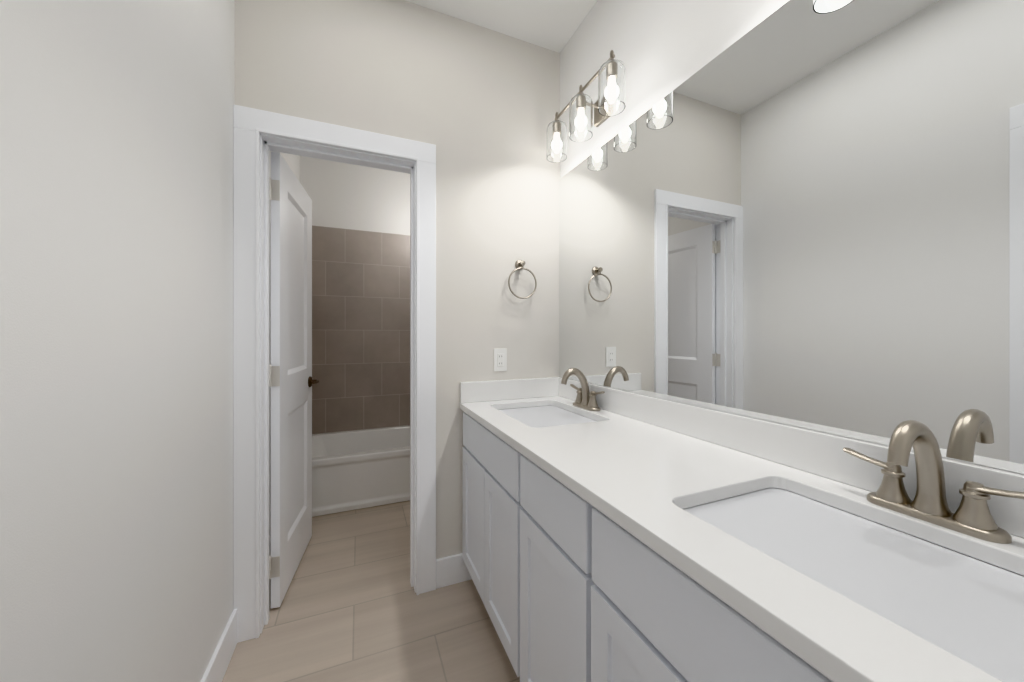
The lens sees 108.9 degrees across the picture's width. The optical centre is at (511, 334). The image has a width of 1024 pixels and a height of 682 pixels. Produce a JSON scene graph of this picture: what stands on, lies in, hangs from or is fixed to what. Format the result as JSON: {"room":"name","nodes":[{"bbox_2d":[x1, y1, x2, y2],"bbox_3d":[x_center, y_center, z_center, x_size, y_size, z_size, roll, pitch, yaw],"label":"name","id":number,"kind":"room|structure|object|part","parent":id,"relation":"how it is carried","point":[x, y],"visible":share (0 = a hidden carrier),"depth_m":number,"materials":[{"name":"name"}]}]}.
{"room":"bathroom","nodes":[
{"label":"bathroom","id":0,"kind":"room"},
{"bbox_2d":[0,0,299,681],"bbox_3d":[-1.059,-0.170,1.210,0.120,2.740,4.090,0,0,-23],"label":"wall","id":1,"kind":"structure","parent":0,"point":[116,340],"depth_m":0.74,"materials":[{"name":"white paint"}]},
{"bbox_2d":[201,609,236,681],"bbox_3d":[-0.859,1.133,0.906,0.014,0.135,1.155,0,0,-23],"label":"baseboard","id":2,"kind":"structure","parent":1,"relation":"attached to","point":[217,667],"depth_m":1.28,"materials":[{"name":"white wood"}]},
{"bbox_2d":[300,156,409,433],"bbox_3d":[-1.064,-0.170,3.360,1.530,2.740,0.120,0,0,-23],"label":"wall","id":3,"kind":"structure","parent":0,"point":[350,196],"depth_m":3.17,"materials":[{"name":"white paint"}]},
{"bbox_2d":[312,225,409,433],"bbox_3d":[-0.894,-0.042,2.954,1.529,1.731,0.760,0,0,-23],"label":"wall tile","id":4,"kind":"structure","parent":3,"relation":"attached to","point":[361,326],"depth_m":3.17,"materials":[{"name":"brown tile"}]},
{"bbox_2d":[222,501,519,681],"bbox_3d":[-0.298,1.250,1.528,1.770,0.100,4.090,0,0,-23],"label":"floor","id":5,"kind":"structure","parent":0,"point":[353,607],"depth_m":1.53,"materials":[{"name":"tile"}]},
{"bbox_2d":[312,425,409,516],"bbox_3d":[-0.900,1.012,2.967,1.528,0.375,0.729,0,0,-23],"label":"bathtub","id":6,"kind":"object","parent":5,"relation":"on","point":[358,469],"visible":0.33,"depth_m":2.58,"materials":[{"name":"white ceramic"}]},
{"bbox_2d":[463,412,823,681],"bbox_3d":[0.421,0.780,0.905,0.549,0.840,2.144,0,0,-23],"label":"bathroom vanity","id":7,"kind":"object","parent":5,"relation":"on","point":[612,535],"depth_m":0.84,"materials":[{"name":"white wood"}]},
{"bbox_2d":[460,396,1023,681],"bbox_3d":[0.416,0.345,0.903,0.561,0.029,2.144,0,0,-23],"label":"countertop","id":8,"kind":"structure","parent":7,"relation":"on","point":[633,473],"depth_m":0.62,"materials":[{"name":"white stone"}]},
{"bbox_2d":[496,400,599,427],"bbox_3d":[0.140,0.428,1.581,0.404,0.161,0.540,0,0,-23],"label":"sink","id":9,"kind":"object","parent":8,"relation":"in","point":[534,415],"depth_m":1.65,"materials":[{"name":"white ceramic"}]},
{"bbox_2d":[560,368,607,411],"bbox_3d":[0.290,0.239,1.644,0.157,0.181,0.257,0,0,-23],"label":"faucet","id":10,"kind":"object","parent":8,"relation":"on","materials":[{"name":"silver metal"}]},
{"bbox_2d":[676,480,1023,681],"bbox_3d":[0.559,0.428,0.579,0.404,0.161,0.539,0,0,-23],"label":"sink","id":11,"kind":"object","parent":8,"relation":"in","point":[966,599],"depth_m":0.57,"materials":[{"name":"white ceramic"}]},
{"bbox_2d":[836,420,1023,547],"bbox_3d":[0.709,0.239,0.641,0.157,0.181,0.257,0,0,-23],"label":"faucet","id":12,"kind":"object","parent":8,"relation":"on","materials":[{"name":"silver metal"}]},
{"bbox_2d":[235,0,559,558],"bbox_3d":[-0.436,-0.170,1.774,1.464,2.740,0.120,0,0,-23],"label":"wall","id":13,"kind":"structure","parent":0,"point":[478,106],"depth_m":1.78,"materials":[{"name":"white paint"}]},
{"bbox_2d":[269,152,311,607],"bbox_3d":[-1.120,0.196,1.873,0.045,1.984,0.605,0,0,-17],"label":"door","id":14,"kind":"structure","parent":13,"relation":"in","point":[291,357],"depth_m":1.76,"materials":[{"name":"white wood"}]},
{"bbox_3d":[-1.035,0.186,1.590,0.045,1.737,0.015,0,0,-17],"label":"tub door hinge","id":15,"kind":"part","parent":14,"relation":"part of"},
{"bbox_2d":[308,376,318,386],"bbox_3d":[-1.172,0.270,2.066,0.142,0.062,0.136,0,0,-17],"label":"door lever","id":16,"kind":"object","parent":14,"relation":"attached to","point":[310,381],"visible":0.52,"depth_m":2.09,"materials":[{"name":"brown metal"}]},
{"bbox_2d":[233,105,435,642],"bbox_3d":[-0.749,0.152,1.643,0.784,2.095,0.164,0,0,-23],"label":"door frame","id":17,"kind":"structure","parent":13,"relation":"attached to","point":[250,125],"depth_m":1.51,"materials":[{"name":"white wood"}]},
{"bbox_2d":[436,553,471,588],"bbox_3d":[-0.260,1.133,1.775,0.218,0.135,0.014,0,0,-23],"label":"baseboard","id":18,"kind":"structure","parent":13,"relation":"attached to","point":[452,570],"depth_m":1.75,"materials":[{"name":"white wood"}]},
{"bbox_2d":[494,348,506,370],"bbox_3d":[-0.059,0.127,1.862,0.070,0.115,0.008,0,0,-23],"label":"electrical outlet plate","id":19,"kind":"object","parent":13,"relation":"attached to","point":[502,358],"visible":1,"depth_m":1.86,"materials":[{"name":"white plastic"}]},
{"bbox_2d":[460,377,559,403],"bbox_3d":[0.007,0.280,1.883,0.559,0.099,0.021,0,0,-23],"label":"backsplash","id":20,"kind":"structure","parent":13,"relation":"attached to","point":[493,389],"depth_m":1.86,"materials":[{"name":"white stone"}]},
{"bbox_2d":[508,260,536,298],"bbox_3d":[0.047,-0.286,1.882,0.160,0.206,0.052,0,0,-23],"label":"towel ring","id":21,"kind":"object","parent":13,"relation":"attached to","point":[519,264],"visible":1,"depth_m":1.87,"materials":[{"name":"silver metal"}]},
{"bbox_2d":[405,0,597,52],"bbox_3d":[-0.298,-1.590,1.528,1.770,0.100,4.090,0,0,-23],"label":"ceiling","id":22,"kind":"structure","parent":0,"point":[553,25],"depth_m":1.76,"materials":[{"name":"white paint"}]},
{"bbox_2d":[560,0,1019,473],"bbox_3d":[0.731,-0.170,1.035,0.120,2.740,2.385,0,0,-23],"label":"wall","id":23,"kind":"structure","parent":0,"point":[661,49],"depth_m":1.41,"materials":[{"name":"white paint"}]},
{"bbox_2d":[547,50,624,162],"bbox_3d":[0.333,-0.974,1.603,0.174,0.223,0.520,0,0,-23],"label":"sconce","id":24,"kind":"object","parent":23,"relation":"attached to","point":[610,74],"visible":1,"depth_m":1.54,"materials":[{"name":"glass"}]},
{"bbox_2d":[559,0,1023,473],"bbox_3d":[0.673,-0.310,1.010,0.005,1.079,2.143,0,0,-23],"label":"mirror","id":25,"kind":"object","parent":23,"relation":"attached to","point":[807,214],"visible":1,"depth_m":0.85,"materials":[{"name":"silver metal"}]},
{"bbox_2d":[592,384,1023,535],"bbox_3d":[0.665,0.280,1.007,0.020,0.099,2.102,0,0,-23],"label":"backsplash","id":26,"kind":"structure","parent":23,"relation":"attached to","point":[808,450],"depth_m":0.97,"materials":[{"name":"white stone"}]}
]}

